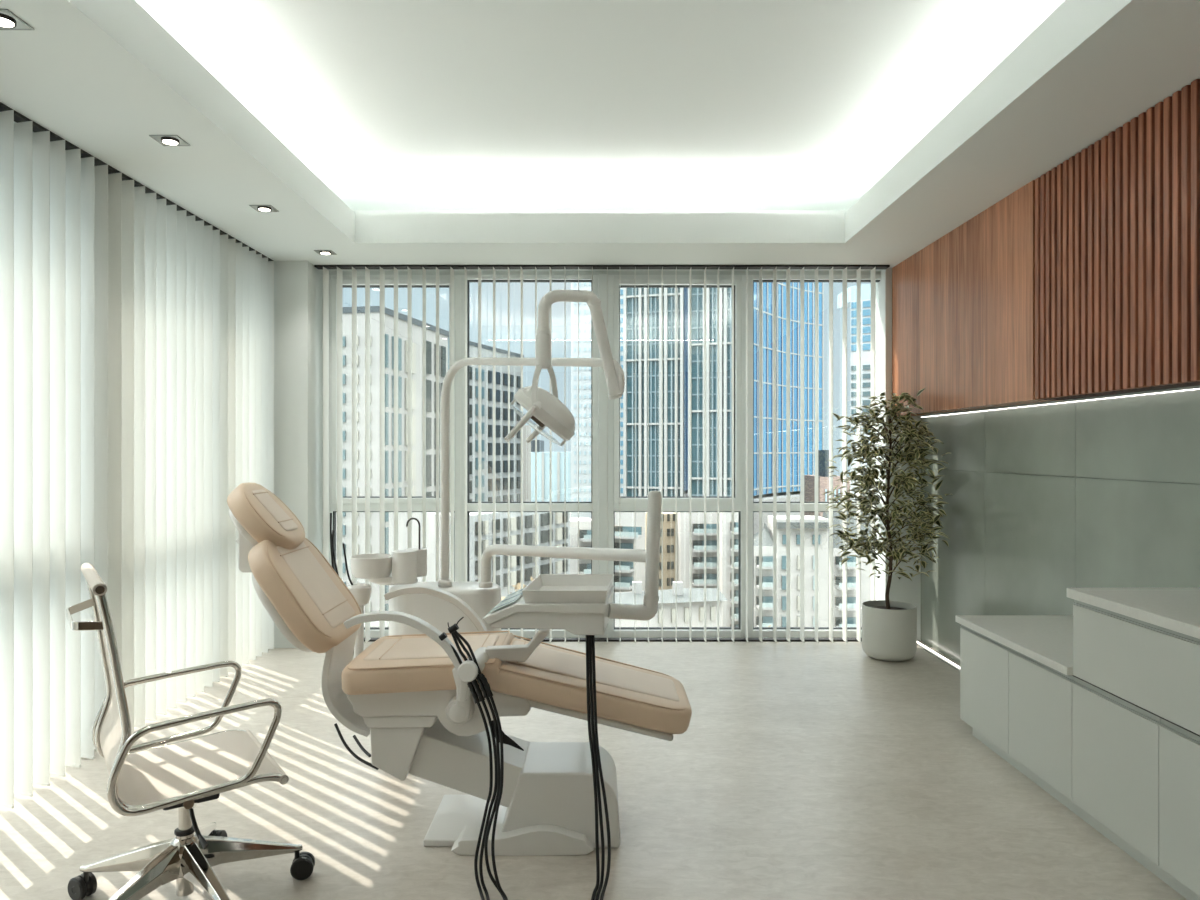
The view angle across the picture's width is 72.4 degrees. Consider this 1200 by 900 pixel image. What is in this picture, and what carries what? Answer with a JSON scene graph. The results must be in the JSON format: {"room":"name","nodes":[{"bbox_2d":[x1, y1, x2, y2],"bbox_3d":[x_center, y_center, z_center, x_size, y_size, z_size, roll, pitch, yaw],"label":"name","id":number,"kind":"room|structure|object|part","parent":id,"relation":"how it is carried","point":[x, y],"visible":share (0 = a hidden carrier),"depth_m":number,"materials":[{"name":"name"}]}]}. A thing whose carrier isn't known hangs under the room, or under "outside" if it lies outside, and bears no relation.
{"room":"dental clinic","nodes":[
{"label":"dental clinic","id":0,"kind":"room"},
{"bbox_2d":[274,261,322,647],"bbox_3d":[-2.415,0.033,6.098,0.670,2.755,0.525,0,0,0],"label":"wall","id":1,"kind":"structure","parent":0,"point":[298,285],"depth_m":5.83,"materials":[{"name":"white paint"}]},
{"bbox_2d":[0,635,1186,899],"bbox_3d":[-0.075,1.470,2.255,5.350,0.120,8.210,0,0,0],"label":"floor","id":2,"kind":"structure","parent":0,"point":[798,770],"depth_m":3.21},
{"bbox_2d":[66,563,314,899],"bbox_3d":[-1.305,0.886,2.552,0.728,1.047,0.735,0,0,0],"label":"office chair","id":3,"kind":"object","parent":2,"relation":"on","point":[143,779],"visible":1,"depth_m":2.49,"materials":[{"name":"silver metal"}]},
{"bbox_2d":[79,874,90,892],"bbox_3d":[-1.630,1.367,2.582,0.060,0.060,0.012,0,0,24],"label":"hood","id":4,"kind":"object","parent":3,"relation":"attached to","point":[84,879],"depth_m":2.57,"materials":[{"name":"black plastic"}]},
{"bbox_3d":[-1.480,0.473,2.352,0.076,0.043,0.326,0,0,-36],"label":"handle","id":5,"kind":"part","parent":3,"relation":"part of","materials":[{"name":"silver metal"}]},
{"bbox_3d":[-1.472,1.264,2.560,0.317,0.116,0.060,0,0,6],"label":"leg","id":6,"kind":"part","parent":3,"relation":"part of","materials":[{"name":"silver metal"}]},
{"bbox_3d":[-1.362,1.264,2.368,0.060,0.116,0.317,0,0,24],"label":"leg","id":7,"kind":"part","parent":3,"relation":"part of","materials":[{"name":"silver metal"}]},
{"bbox_3d":[-1.429,0.689,2.726,0.491,0.633,0.023,0,0,-35],"label":"rail","id":8,"kind":"part","parent":3,"relation":"part of","materials":[{"name":"silver metal"}]},
{"bbox_3d":[-1.156,0.689,2.343,0.491,0.633,0.023,0,0,-35],"label":"rail","id":9,"kind":"part","parent":3,"relation":"part of","materials":[{"name":"silver metal"}]},
{"bbox_3d":[-1.194,1.086,2.413,0.084,0.097,0.017,0,0,42],"label":"lever","id":10,"kind":"part","parent":3,"relation":"part of","materials":[{"name":"black plastic"}]},
{"bbox_3d":[-1.145,1.264,2.414,0.317,0.116,0.060,0,0,42],"label":"leg","id":11,"kind":"part","parent":3,"relation":"part of","materials":[{"name":"silver metal"}]},
{"bbox_3d":[-1.324,1.264,2.724,0.060,0.116,0.317,0,0,-12],"label":"leg","id":12,"kind":"part","parent":3,"relation":"part of","materials":[{"name":"silver metal"}]},
{"bbox_3d":[-1.122,1.264,2.634,0.317,0.116,0.060,0,0,-30],"label":"leg","id":13,"kind":"part","parent":3,"relation":"part of","materials":[{"name":"silver metal"}]},
{"bbox_2d":[298,854,311,859],"bbox_3d":[-0.982,1.367,2.709,0.060,0.060,0.012,0,0,-12],"label":"hood","id":14,"kind":"object","parent":3,"relation":"attached to","point":[300,856],"depth_m":2.70,"materials":[{"name":"black plastic"}]},
{"bbox_2d":[227,483,691,855],"bbox_3d":[-0.524,0.768,3.100,1.709,1.289,0.646,0,0,0],"label":"dental chair","id":15,"kind":"object","parent":2,"relation":"on","point":[406,692],"visible":0.95,"depth_m":2.90,"materials":[{"name":"beige leather"}]},
{"bbox_2d":[227,483,304,548],"bbox_3d":[-1.255,0.256,3.090,0.247,0.265,0.303,0,0,0],"label":"cushion","id":16,"kind":"object","parent":15,"relation":"on","point":[259,517],"depth_m":2.99,"materials":[{"name":"beige leather"}]},
{"bbox_3d":[-1.231,0.231,3.090,0.148,0.161,0.133,0,0,0],"label":"panel","id":17,"kind":"part","parent":15,"relation":"part of","materials":[{"name":"beige leather"}]},
{"bbox_2d":[248,539,360,652],"bbox_3d":[-1.103,0.526,3.090,0.327,0.414,0.507,0,0,0],"label":"backrest cushion","id":18,"kind":"object","parent":15,"relation":"on","point":[299,589],"depth_m":2.93,"materials":[{"name":"beige leather"}]},
{"bbox_3d":[-1.073,0.502,3.090,0.226,0.304,0.287,0,0,0],"label":"panel","id":19,"kind":"part","parent":15,"relation":"part of","materials":[{"name":"beige leather"}]},
{"bbox_3d":[-0.659,0.704,2.800,0.423,0.302,0.046,0,0,0],"label":"armrest","id":20,"kind":"part","parent":15,"relation":"part of","materials":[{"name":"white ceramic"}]},
{"bbox_2d":[341,633,514,694],"bbox_3d":[-0.625,0.797,3.090,0.562,0.122,0.524,0,0,0],"label":"seat cushion","id":21,"kind":"object","parent":15,"relation":"on","point":[415,664],"depth_m":2.86,"materials":[{"name":"beige leather"}]},
{"bbox_3d":[-0.625,0.750,3.090,0.455,0.043,0.325,0,0,0],"label":"panel","id":22,"kind":"part","parent":15,"relation":"part of","materials":[{"name":"beige leather"}]},
{"bbox_3d":[-0.674,0.688,3.400,0.434,0.246,0.046,0,0,0],"label":"armrest","id":23,"kind":"part","parent":15,"relation":"part of","materials":[{"name":"white plastic"}]},
{"bbox_3d":[-0.568,0.924,3.092,0.648,0.171,0.415,0,0,0],"label":"seat frame","id":24,"kind":"part","parent":15,"relation":"part of","materials":[{"name":"white plastic"}]},
{"bbox_3d":[-0.414,1.397,3.105,0.428,0.026,0.390,0,0,0],"label":"plate","id":25,"kind":"part","parent":15,"relation":"part of","materials":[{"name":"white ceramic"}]},
{"bbox_3d":[-0.470,1.158,3.083,0.435,0.280,0.275,0,0,0],"label":"lift arm","id":26,"kind":"part","parent":15,"relation":"part of","materials":[{"name":"white plastic"}]},
{"bbox_2d":[490,638,691,733],"bbox_3d":[-0.040,0.879,3.090,0.742,0.265,0.523,0,0,0],"label":"cushion","id":27,"kind":"object","parent":15,"relation":"on","point":[631,698],"depth_m":2.89,"materials":[{"name":"beige leather"}]},
{"bbox_3d":[-0.027,0.837,3.090,0.631,0.174,0.313,0,0,0],"label":"panel","id":28,"kind":"part","parent":15,"relation":"part of","materials":[{"name":"beige leather"}]},
{"bbox_3d":[-0.081,0.936,3.090,0.682,0.188,0.400,0,0,0],"label":"leg frame","id":29,"kind":"part","parent":15,"relation":"part of","materials":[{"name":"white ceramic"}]},
{"bbox_2d":[330,290,661,899],"bbox_3d":[-0.454,0.418,3.206,0.880,1.991,1.881,0,0,-37],"label":"dental unit","id":30,"kind":"object","parent":2,"relation":"on","point":[578,604],"visible":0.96,"depth_m":2.97,"materials":[{"name":"white plastic"}]},
{"bbox_3d":[-1.000,0.812,3.666,0.040,0.317,0.287,0,0,21],"label":"assistant arm","id":31,"kind":"part","parent":30,"relation":"part of","materials":[{"name":"white plastic"}]},
{"bbox_2d":[350,553,391,578],"bbox_3d":[-1.040,0.532,3.740,0.188,0.098,0.188,0,0,0],"label":"bowl","id":32,"kind":"object","parent":30,"relation":"on","point":[363,566],"depth_m":3.67,"materials":[{"name":"white ceramic"}]},
{"bbox_2d":[406,518,420,549],"bbox_3d":[-0.861,0.389,3.780,0.067,0.154,0.009,0,0,0],"label":"faucet","id":33,"kind":"object","parent":30,"relation":"on","point":[416,519],"depth_m":3.78,"materials":[{"name":"silver metal"}]},
{"bbox_3d":[-0.317,0.530,2.931,0.088,0.040,0.351,0,0,5],"label":"control panel","id":34,"kind":"part","parent":30,"relation":"part of","materials":[{"name":"grey plastic"}]},
{"bbox_3d":[-0.269,-0.090,2.802,0.126,0.126,0.022,0,0,-36],"label":"handle","id":35,"kind":"part","parent":30,"relation":"part of","materials":[{"name":"white plastic"}]},
{"bbox_2d":[440,357,601,579],"bbox_3d":[-0.350,0.102,3.490,1.086,1.044,0.043,0,0,44],"label":"lamp pole","id":36,"kind":"object","parent":30,"relation":"attached to","point":[587,553],"depth_m":3.69,"materials":[{"name":"white plastic"}]},
{"bbox_3d":[-0.239,-0.067,3.069,0.093,0.082,0.022,0,0,29],"label":"handle","id":37,"kind":"part","parent":30,"relation":"part of","materials":[{"name":"white plastic"}]},
{"bbox_2d":[510,386,574,445],"bbox_3d":[-0.206,-0.122,2.950,0.236,0.218,0.212,0,0,0],"label":"lamp","id":38,"kind":"object","parent":30,"relation":"attached to","point":[552,413],"depth_m":2.88,"materials":[{"name":"white plastic"}]},
{"bbox_2d":[536,290,597,368],"bbox_3d":[-0.118,-0.435,2.957,0.226,0.285,0.068,0,0,0],"label":"lamp arm","id":39,"kind":"object","parent":30,"relation":"attached to","point":[543,337],"depth_m":2.94,"materials":[{"name":"white plastic"}]},
{"bbox_2d":[522,574,613,602],"bbox_3d":[-0.103,0.493,2.921,0.315,0.048,0.360,0,0,0],"label":"tray","id":40,"kind":"object","parent":30,"relation":"on","point":[545,588],"depth_m":2.95,"materials":[{"name":"white plastic"}]},
{"bbox_2d":[589,299,621,399],"bbox_3d":[0.018,-0.368,3.000,0.147,0.364,0.048,0,0,-36],"label":"lamp arm","id":41,"kind":"object","parent":30,"relation":"attached to","point":[614,382],"depth_m":2.98,"materials":[{"name":"white plastic"}]},
{"bbox_2d":[823,388,951,661],"bbox_3d":[1.933,0.503,5.537,0.810,1.813,0.784,0,0,6],"label":"potted ficus","id":42,"kind":"object","parent":2,"relation":"on","point":[889,628],"visible":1,"depth_m":5.48,"materials":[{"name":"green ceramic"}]},
{"bbox_2d":[917,641,959,670],"bbox_3d":[2.315,1.404,2.180,0.050,0.012,7.740,0,0,0],"label":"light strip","id":43,"kind":"object","parent":2,"relation":"on","point":[949,662],"visible":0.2,"depth_m":5.58,"materials":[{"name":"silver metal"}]},
{"bbox_2d":[960,624,1017,769],"bbox_3d":[2.081,1.135,3.857,0.562,0.550,0.486,0,0,0],"label":"base cabinet","id":44,"kind":"object","parent":2,"relation":"on","point":[984,661],"visible":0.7,"depth_m":3.83,"materials":[{"name":"grey laminate"}]},
{"bbox_3d":[1.810,0.873,3.857,0.018,0.025,0.485,0,0,0],"label":"handle","id":45,"kind":"part","parent":44,"relation":"part of","materials":[{"name":"silver metal"}]},
{"bbox_2d":[1009,648,1082,818],"bbox_3d":[2.081,1.135,3.371,0.562,0.550,0.486,0,0,0],"label":"base cabinet","id":46,"kind":"object","parent":2,"relation":"on","point":[1040,695],"visible":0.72,"depth_m":3.34,"materials":[{"name":"grey laminate"}]},
{"bbox_2d":[955,615,1072,674],"bbox_3d":[2.073,0.844,3.617,0.586,0.032,0.982,0,0,0],"label":"countertop","id":47,"kind":"structure","parent":46,"relation":"on","point":[1046,639],"depth_m":3.70,"materials":[{"name":"white stone"}]},
{"bbox_2d":[1073,600,1199,734],"bbox_3d":[2.081,0.711,1.911,0.562,0.298,2.422,0,0,0],"label":"drawer unit","id":48,"kind":"object","parent":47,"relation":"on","point":[1154,668],"visible":0.88,"depth_m":2.74,"materials":[{"name":"grey laminate"}]},
{"bbox_2d":[1067,588,1199,638],"bbox_3d":[2.073,0.544,1.910,0.586,0.036,2.440,0,0,0],"label":"countertop","id":49,"kind":"structure","parent":48,"relation":"on","point":[1175,609],"depth_m":2.83,"materials":[{"name":"white stone"}]},
{"bbox_3d":[1.810,0.873,3.371,0.018,0.025,0.485,0,0,0],"label":"handle","id":50,"kind":"part","parent":46,"relation":"part of","materials":[{"name":"silver metal"}]},
{"bbox_2d":[1072,676,1171,886],"bbox_3d":[2.081,1.135,2.885,0.562,0.550,0.486,0,0,0],"label":"base cabinet","id":51,"kind":"object","parent":2,"relation":"on","point":[1115,740],"visible":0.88,"depth_m":2.86,"materials":[{"name":"grey laminate"}]},
{"bbox_3d":[1.810,0.873,2.885,0.018,0.025,0.485,0,0,0],"label":"handle","id":52,"kind":"part","parent":51,"relation":"part of","materials":[{"name":"silver metal"}]},
{"bbox_2d":[1159,717,1199,899],"bbox_3d":[2.081,1.135,2.399,0.562,0.550,0.486,0,0,0],"label":"base cabinet","id":53,"kind":"object","parent":2,"relation":"on","point":[1179,747],"visible":0.96,"depth_m":2.55,"materials":[{"name":"grey laminate"}]},
{"bbox_3d":[1.810,0.873,2.399,0.018,0.025,0.485,0,0,0],"label":"handle","id":54,"kind":"part","parent":53,"relation":"part of","materials":[{"name":"silver metal"}]},
{"bbox_2d":[0,0,1199,270],"bbox_3d":[-0.075,-1.633,2.255,5.350,0.575,8.210,0,0,0],"label":"ceiling","id":55,"kind":"structure","parent":0,"point":[377,132],"depth_m":4.09,"materials":[{"name":"white paint"}]},
{"bbox_2d":[0,9,33,29],"bbox_3d":[-1.865,-1.338,2.559,0.118,0.014,0.118,0,0,0],"label":"recessed light","id":56,"kind":"object","parent":55,"relation":"in","point":[9,20],"visible":1,"depth_m":2.56,"materials":[{"name":"silver metal"}]},
{"bbox_3d":[-1.865,-1.335,2.559,0.060,0.009,0.060,0,0,0],"label":"bulb","id":57,"kind":"part","parent":56,"relation":"part of","materials":[{"name":"white glass"}]},
{"bbox_2d":[0,102,273,807],"bbox_3d":[-2.345,0.026,2.545,0.114,2.743,6.570,0,0,0],"label":"vertical blind","id":58,"kind":"object","parent":55,"relation":"hanging from","point":[137,332],"visible":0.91,"depth_m":3.94,"materials":[{"name":"white fabric"}]},
{"bbox_2d":[149,135,190,145],"bbox_3d":[-1.865,-1.338,3.558,0.118,0.014,0.118,0,0,0],"label":"recessed light","id":59,"kind":"object","parent":55,"relation":"in","point":[165,140],"visible":1,"depth_m":3.54,"materials":[{"name":"silver metal"}]},
{"bbox_3d":[-1.865,-1.335,3.558,0.060,0.009,0.060,0,0,0],"label":"bulb","id":60,"kind":"part","parent":59,"relation":"part of","materials":[{"name":"white glass"}]},
{"bbox_2d":[249,205,278,211],"bbox_3d":[-1.865,-1.338,4.557,0.118,0.014,0.118,0,0,0],"label":"recessed light","id":61,"kind":"object","parent":55,"relation":"in","point":[260,208],"visible":1,"depth_m":4.54,"materials":[{"name":"silver metal"}]},
{"bbox_2d":[314,250,336,254],"bbox_3d":[-1.865,-1.338,5.570,0.118,0.014,0.118,0,0,0],"label":"recessed light","id":62,"kind":"object","parent":55,"relation":"in","point":[320,252],"visible":1,"depth_m":5.55,"materials":[{"name":"silver metal"}]},
{"bbox_2d":[314,265,889,642],"bbox_3d":[0.015,0.026,6.000,4.180,2.743,0.115,0,0,0],"label":"vertical blind","id":63,"kind":"object","parent":55,"relation":"hanging from","point":[325,268],"visible":0.77,"depth_m":6.00,"materials":[{"name":"white fabric"}]},
{"bbox_2d":[329,268,920,640],"bbox_3d":[0.145,0.033,6.210,4.450,2.755,0.300,0,0,0],"label":"wall","id":64,"kind":"structure","parent":0,"point":[903,589],"depth_m":6.10,"materials":[{"name":"white paint"}]},
{"bbox_2d":[329,275,460,637],"bbox_3d":[-1.550,0.048,6.191,1.013,2.725,0.118,0,0,0],"label":"window","id":65,"kind":"structure","parent":64,"relation":"in","point":[417,280],"depth_m":6.15,"materials":[{"name":"white metal"}]},
{"bbox_3d":[-1.550,-0.440,6.176,0.923,1.680,0.088,0,0,0],"label":"sash","id":66,"kind":"part","parent":65,"relation":"part of","materials":[{"name":"white"}]},
{"bbox_2d":[461,275,597,637],"bbox_3d":[-0.528,0.048,6.200,1.031,2.725,0.100,0,0,0],"label":"window","id":67,"kind":"structure","parent":64,"relation":"in","point":[471,506],"depth_m":6.15,"materials":[{"name":"white"}]},
{"bbox_2d":[599,274,606,637],"bbox_3d":[0.023,0.048,6.215,0.068,2.725,0.170,0,0,0],"label":"trim","id":68,"kind":"structure","parent":64,"relation":"attached to","point":[602,277],"depth_m":6.13,"materials":[{"name":"white metal"}]},
{"bbox_2d":[364,638,861,641],"bbox_3d":[0.015,1.403,6.067,4.190,0.014,0.065,0,0,0],"label":"trim","id":69,"kind":"structure","parent":64,"relation":"attached to","point":[371,639],"depth_m":6.04,"materials":[{"name":"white metal"}]},
{"bbox_2d":[608,275,745,637],"bbox_3d":[0.581,0.048,6.191,1.046,2.725,0.118,0,0,0],"label":"window","id":70,"kind":"structure","parent":64,"relation":"in","point":[616,503],"depth_m":6.15,"materials":[{"name":"white"}]},
{"bbox_3d":[0.581,-0.440,6.176,0.956,1.680,0.088,0,0,0],"label":"sash","id":71,"kind":"part","parent":70,"relation":"part of","materials":[{"name":"white"}]},
{"bbox_2d":[748,275,880,637],"bbox_3d":[1.645,0.048,6.200,1.081,2.725,0.100,0,0,0],"label":"window","id":72,"kind":"structure","parent":64,"relation":"in","point":[753,632],"depth_m":6.15,"materials":[{"name":"white"}]},
{"bbox_2d":[862,600,916,661],"bbox_3d":[1.967,1.232,5.580,0.355,0.356,0.355,0,0,0],"label":"pot","id":73,"kind":"object","parent":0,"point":[889,628],"depth_m":5.44,"materials":[{"name":"white ceramic"}]},
{"bbox_2d":[921,389,1199,663],"bbox_3d":[2.470,0.033,2.330,0.200,2.755,8.060,0,0,0],"label":"wall","id":74,"kind":"structure","parent":0,"point":[1045,501],"depth_m":4.25,"materials":[{"name":"grey glass"}]},
{"bbox_2d":[892,180,1058,415],"bbox_3d":[2.263,-0.797,5.069,0.213,1.094,1.972,0,0,0],"label":"wood panel","id":75,"kind":"object","parent":74,"relation":"attached to","point":[963,304],"visible":0.64,"depth_m":4.77,"materials":[{"name":"brown wood"}]},
{"bbox_2d":[917,385,1199,416],"bbox_3d":[2.338,-0.243,2.145,0.056,0.012,7.670,0,0,0],"label":"strip light","id":76,"kind":"object","parent":74,"relation":"attached to","point":[1198,386],"visible":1,"depth_m":3.96,"materials":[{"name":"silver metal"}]},
{"bbox_2d":[1035,79,1199,399],"bbox_3d":[2.263,-0.797,1.191,0.213,1.094,5.780,0,0,0],"label":"wood panel","id":77,"kind":"object","parent":74,"relation":"attached to","point":[1117,223],"visible":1,"depth_m":3.38,"materials":[{"name":"brown wood"}]},
{"label":"outside","id":78,"kind":"structure","parent":0,"visible":0},
{"bbox_2d":[364,512,570,626],"bbox_3d":[0.000,15.610,216.000,320.000,0.400,408.000,0,0,0],"label":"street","id":79,"kind":"structure","parent":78,"point":[374,623],"depth_m":72.82,"materials":[{"name":"white"}]},
{"bbox_2d":[336,306,448,612],"bbox_3d":[-30.896,3.082,86.960,29.448,32.507,24.173,0,0,0],"label":"building","id":80,"kind":"structure","parent":79,"relation":"on","point":[417,325],"depth_m":76.11,"materials":[{"name":"grey concrete"}]},
{"bbox_2d":[389,512,439,588],"bbox_3d":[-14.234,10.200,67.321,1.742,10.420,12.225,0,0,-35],"label":"building","id":81,"kind":"structure","parent":79,"relation":"on","point":[402,516],"depth_m":66.16,"materials":[{"name":"white concrete"}]},
{"bbox_2d":[470,341,523,501],"bbox_3d":[-29.628,0.294,122.979,35.567,30.233,30.247,0,0,0],"label":"building","id":82,"kind":"structure","parent":79,"relation":"on","point":[486,351],"depth_m":118.90,"materials":[{"name":"grey concrete"}]},
{"bbox_2d":[470,512,569,600],"bbox_3d":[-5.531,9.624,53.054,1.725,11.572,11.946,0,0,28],"label":"building","id":83,"kind":"structure","parent":79,"relation":"on","point":[543,518],"depth_m":52.12,"materials":[{"name":"white concrete"}]},
{"bbox_2d":[510,576,533,593],"bbox_3d":[-3.292,10.818,39.979,3.587,9.191,3.532,0,0,0],"label":"street tree","id":84,"kind":"object","parent":79,"relation":"on","point":[517,586],"visible":0.02,"depth_m":40.12,"materials":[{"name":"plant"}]},
{"bbox_2d":[523,425,530,501],"bbox_3d":[-30.136,4.634,207.679,25.605,21.552,15.358,0,0,0],"label":"building","id":85,"kind":"structure","parent":79,"relation":"on","point":[526,428],"depth_m":203.69,"materials":[{"name":"white"}]},
{"bbox_2d":[531,440,570,501],"bbox_3d":[-12.626,6.245,253.617,18.172,18.330,32.149,0,0,0],"label":"building","id":86,"kind":"structure","parent":79,"relation":"on","point":[543,458],"depth_m":238.84,"materials":[{"name":"teal"}]},
{"bbox_3d":[-19.069,-1.168,249.625,2.808,3.503,20.406,0,0,0],"label":"crown","id":87,"kind":"part","parent":86,"relation":"part of","materials":[{"name":"grey glass"}]},
{"bbox_2d":[570,517,598,573],"bbox_3d":[-1.614,10.364,62.383,2.720,10.093,4.100,0,0,-22],"label":"building","id":88,"kind":"structure","parent":79,"relation":"on","point":[584,522],"depth_m":61.31,"materials":[{"name":"white paint"}]},
{"bbox_3d":[-0.513,8.956,60.668,1.447,0.310,0.060,0,0,-22],"label":"balcony glass","id":89,"kind":"part","parent":88,"relation":"part of","materials":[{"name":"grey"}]},
{"bbox_3d":[-0.513,6.431,60.668,1.447,0.310,0.060,0,0,-22],"label":"balcony glass","id":90,"kind":"part","parent":88,"relation":"part of","materials":[{"name":"grey"}]},
{"bbox_2d":[571,280,622,517],"bbox_3d":[1.064,-14.338,195.375,14.931,59.496,31.060,0,0,0],"label":"building","id":91,"kind":"structure","parent":79,"relation":"on","point":[584,311],"depth_m":180.77,"materials":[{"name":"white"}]},
{"bbox_2d":[598,507,644,591],"bbox_3d":[1.853,9.952,64.284,3.585,10.917,4.100,0,0,20],"label":"building","id":92,"kind":"structure","parent":79,"relation":"on","point":[629,526],"depth_m":63.15,"materials":[{"name":"white paint"}]},
{"bbox_3d":[1.434,10.223,62.309,1.747,0.342,0.060,0,0,20],"label":"balcony glass","id":93,"kind":"part","parent":92,"relation":"part of","materials":[{"name":"grey glass"}]},
{"bbox_3d":[1.434,8.940,62.309,1.747,0.342,0.060,0,0,20],"label":"balcony glass","id":94,"kind":"part","parent":92,"relation":"part of","materials":[{"name":"grey glass"}]},
{"bbox_3d":[1.736,6.374,62.200,2.388,0.342,0.060,0,0,20],"label":"balcony glass","id":95,"kind":"part","parent":92,"relation":"part of","materials":[{"name":"grey"}]},
{"bbox_2d":[623,288,687,512],"bbox_3d":[8.321,-12.902,121.269,9.826,56.625,7.108,0,0,0],"label":"glass tower","id":96,"kind":"structure","parent":79,"relation":"on","point":[635,300],"depth_m":119.54,"materials":[{"name":"teal"}]},
{"bbox_2d":[645,512,675,589],"bbox_3d":[5.107,10.447,72.233,2.525,9.925,4.225,0,0,-23],"label":"building","id":97,"kind":"structure","parent":79,"relation":"on","point":[669,518],"depth_m":70.45,"materials":[{"name":"beige concrete"}]},
{"bbox_2d":[615,581,726,626],"bbox_3d":[3.968,11.925,52.841,9.416,6.970,4.557,0,0,-14],"label":"building","id":98,"kind":"structure","parent":79,"relation":"on","point":[636,596],"depth_m":51.49,"materials":[{"name":"white paint"}]},
{"bbox_2d":[677,512,716,587],"bbox_3d":[8.363,9.965,68.350,3.493,10.889,4.100,0,0,0],"label":"building","id":99,"kind":"structure","parent":79,"relation":"on","point":[697,518],"depth_m":67.40,"materials":[{"name":"white paint"}]},
{"bbox_3d":[8.610,10.643,66.350,2.014,0.349,0.060,0,0,0],"label":"balcony glass","id":100,"kind":"part","parent":99,"relation":"part of","materials":[{"name":"grey glass"}]},
{"bbox_3d":[8.610,9.279,66.350,2.014,0.349,0.060,0,0,0],"label":"balcony glass","id":101,"kind":"part","parent":99,"relation":"part of","materials":[{"name":"grey"}]},
{"bbox_3d":[8.610,7.914,66.350,2.014,0.349,0.060,0,0,0],"label":"balcony glass","id":102,"kind":"part","parent":99,"relation":"part of","materials":[{"name":"grey"}]},
{"bbox_3d":[8.754,6.550,66.350,2.302,0.349,0.060,0,0,0],"label":"balcony glass","id":103,"kind":"part","parent":99,"relation":"part of","materials":[{"name":"grey"}]},
{"bbox_2d":[688,288,731,495],"bbox_3d":[16.937,-14.376,118.435,8.718,59.573,6.712,0,0,0],"label":"glass tower","id":104,"kind":"structure","parent":79,"relation":"on","point":[697,294],"depth_m":116.63,"materials":[{"name":"teal"}]},
{"bbox_2d":[719,512,737,626],"bbox_3d":[10.495,9.846,63.650,2.256,11.128,4.100,0,0,0],"label":"building","id":105,"kind":"structure","parent":79,"relation":"on","point":[725,518],"depth_m":62.70,"materials":[{"name":"white paint"}]},
{"bbox_2d":[754,523,772,626],"bbox_3d":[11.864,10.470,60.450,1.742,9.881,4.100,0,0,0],"label":"building","id":106,"kind":"structure","parent":79,"relation":"on","point":[767,541],"depth_m":59.49,"materials":[{"name":"white paint"}]},
{"bbox_3d":[11.936,12.506,58.450,1.234,0.315,0.060,0,0,0],"label":"balcony glass","id":107,"kind":"part","parent":106,"relation":"part of","materials":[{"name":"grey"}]},
{"bbox_3d":[11.936,11.055,58.450,1.234,0.315,0.060,0,0,0],"label":"balcony glass","id":108,"kind":"part","parent":106,"relation":"part of","materials":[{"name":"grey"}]},
{"bbox_3d":[11.936,9.603,58.450,1.234,0.315,0.060,0,0,0],"label":"balcony glass","id":109,"kind":"part","parent":106,"relation":"part of","materials":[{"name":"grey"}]},
{"bbox_3d":[11.936,8.152,58.450,1.234,0.315,0.060,0,0,0],"label":"balcony glass","id":110,"kind":"part","parent":106,"relation":"part of","materials":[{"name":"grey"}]},
{"bbox_2d":[754,282,823,533],"bbox_3d":[32.652,-19.590,154.500,21.184,70.000,55.000,0,0,0],"label":"glass tower","id":111,"kind":"structure","parent":79,"relation":"on","point":[767,287],"depth_m":143.84,"materials":[{"name":"blue glass"}]},
{"bbox_2d":[768,516,828,626],"bbox_3d":[14.675,10.208,60.700,3.809,10.403,3.600,0,0,0],"label":"building","id":112,"kind":"structure","parent":79,"relation":"on","point":[809,521],"depth_m":59.49,"materials":[{"name":"white paint"}]},
{"bbox_3d":[14.675,5.422,59.200,3.809,0.450,0.600,0,0,0],"label":"cornice","id":113,"kind":"part","parent":112,"relation":"part of","materials":[{"name":"grey concrete"}]},
{"bbox_2d":[804,450,849,516],"bbox_3d":[33.817,7.705,122.888,4.317,15.410,10.225,0,0,0],"label":"building","id":114,"kind":"structure","parent":79,"relation":"on","point":[823,455],"depth_m":118.41,"materials":[{"name":"brown"}]},
{"bbox_2d":[823,512,870,626],"bbox_3d":[18.757,10.027,60.450,4.281,10.766,4.100,0,0,0],"label":"building","id":115,"kind":"structure","parent":79,"relation":"on","point":[851,563],"depth_m":59.49,"materials":[{"name":"white paint"}]},
{"bbox_3d":[17.777,12.571,58.450,1.451,0.315,0.060,0,0,0],"label":"balcony glass","id":116,"kind":"part","parent":115,"relation":"part of","materials":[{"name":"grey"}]},
{"bbox_3d":[17.777,11.098,58.450,1.451,0.315,0.060,0,0,0],"label":"balcony glass","id":117,"kind":"part","parent":115,"relation":"part of","materials":[{"name":"grey"}]},
{"bbox_3d":[17.777,9.625,58.450,1.451,0.315,0.060,0,0,0],"label":"balcony glass","id":118,"kind":"part","parent":115,"relation":"part of","materials":[{"name":"grey"}]},
{"bbox_3d":[17.777,8.152,58.450,1.451,0.315,0.060,0,0,0],"label":"balcony glass","id":119,"kind":"part","parent":115,"relation":"part of","materials":[{"name":"grey"}]},
{"bbox_2d":[837,284,870,501],"bbox_3d":[74.948,-13.270,217.595,21.590,57.361,25.190,0,0,0],"label":"building","id":120,"kind":"structure","parent":79,"relation":"on","point":[865,289],"depth_m":208.32,"materials":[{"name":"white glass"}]},
{"bbox_3d":[67.529,-40.051,213.535,6.543,3.800,16.778,0,0,0],"label":"glass crown","id":121,"kind":"part","parent":120,"relation":"part of","materials":[{"name":"white"}]}
]}

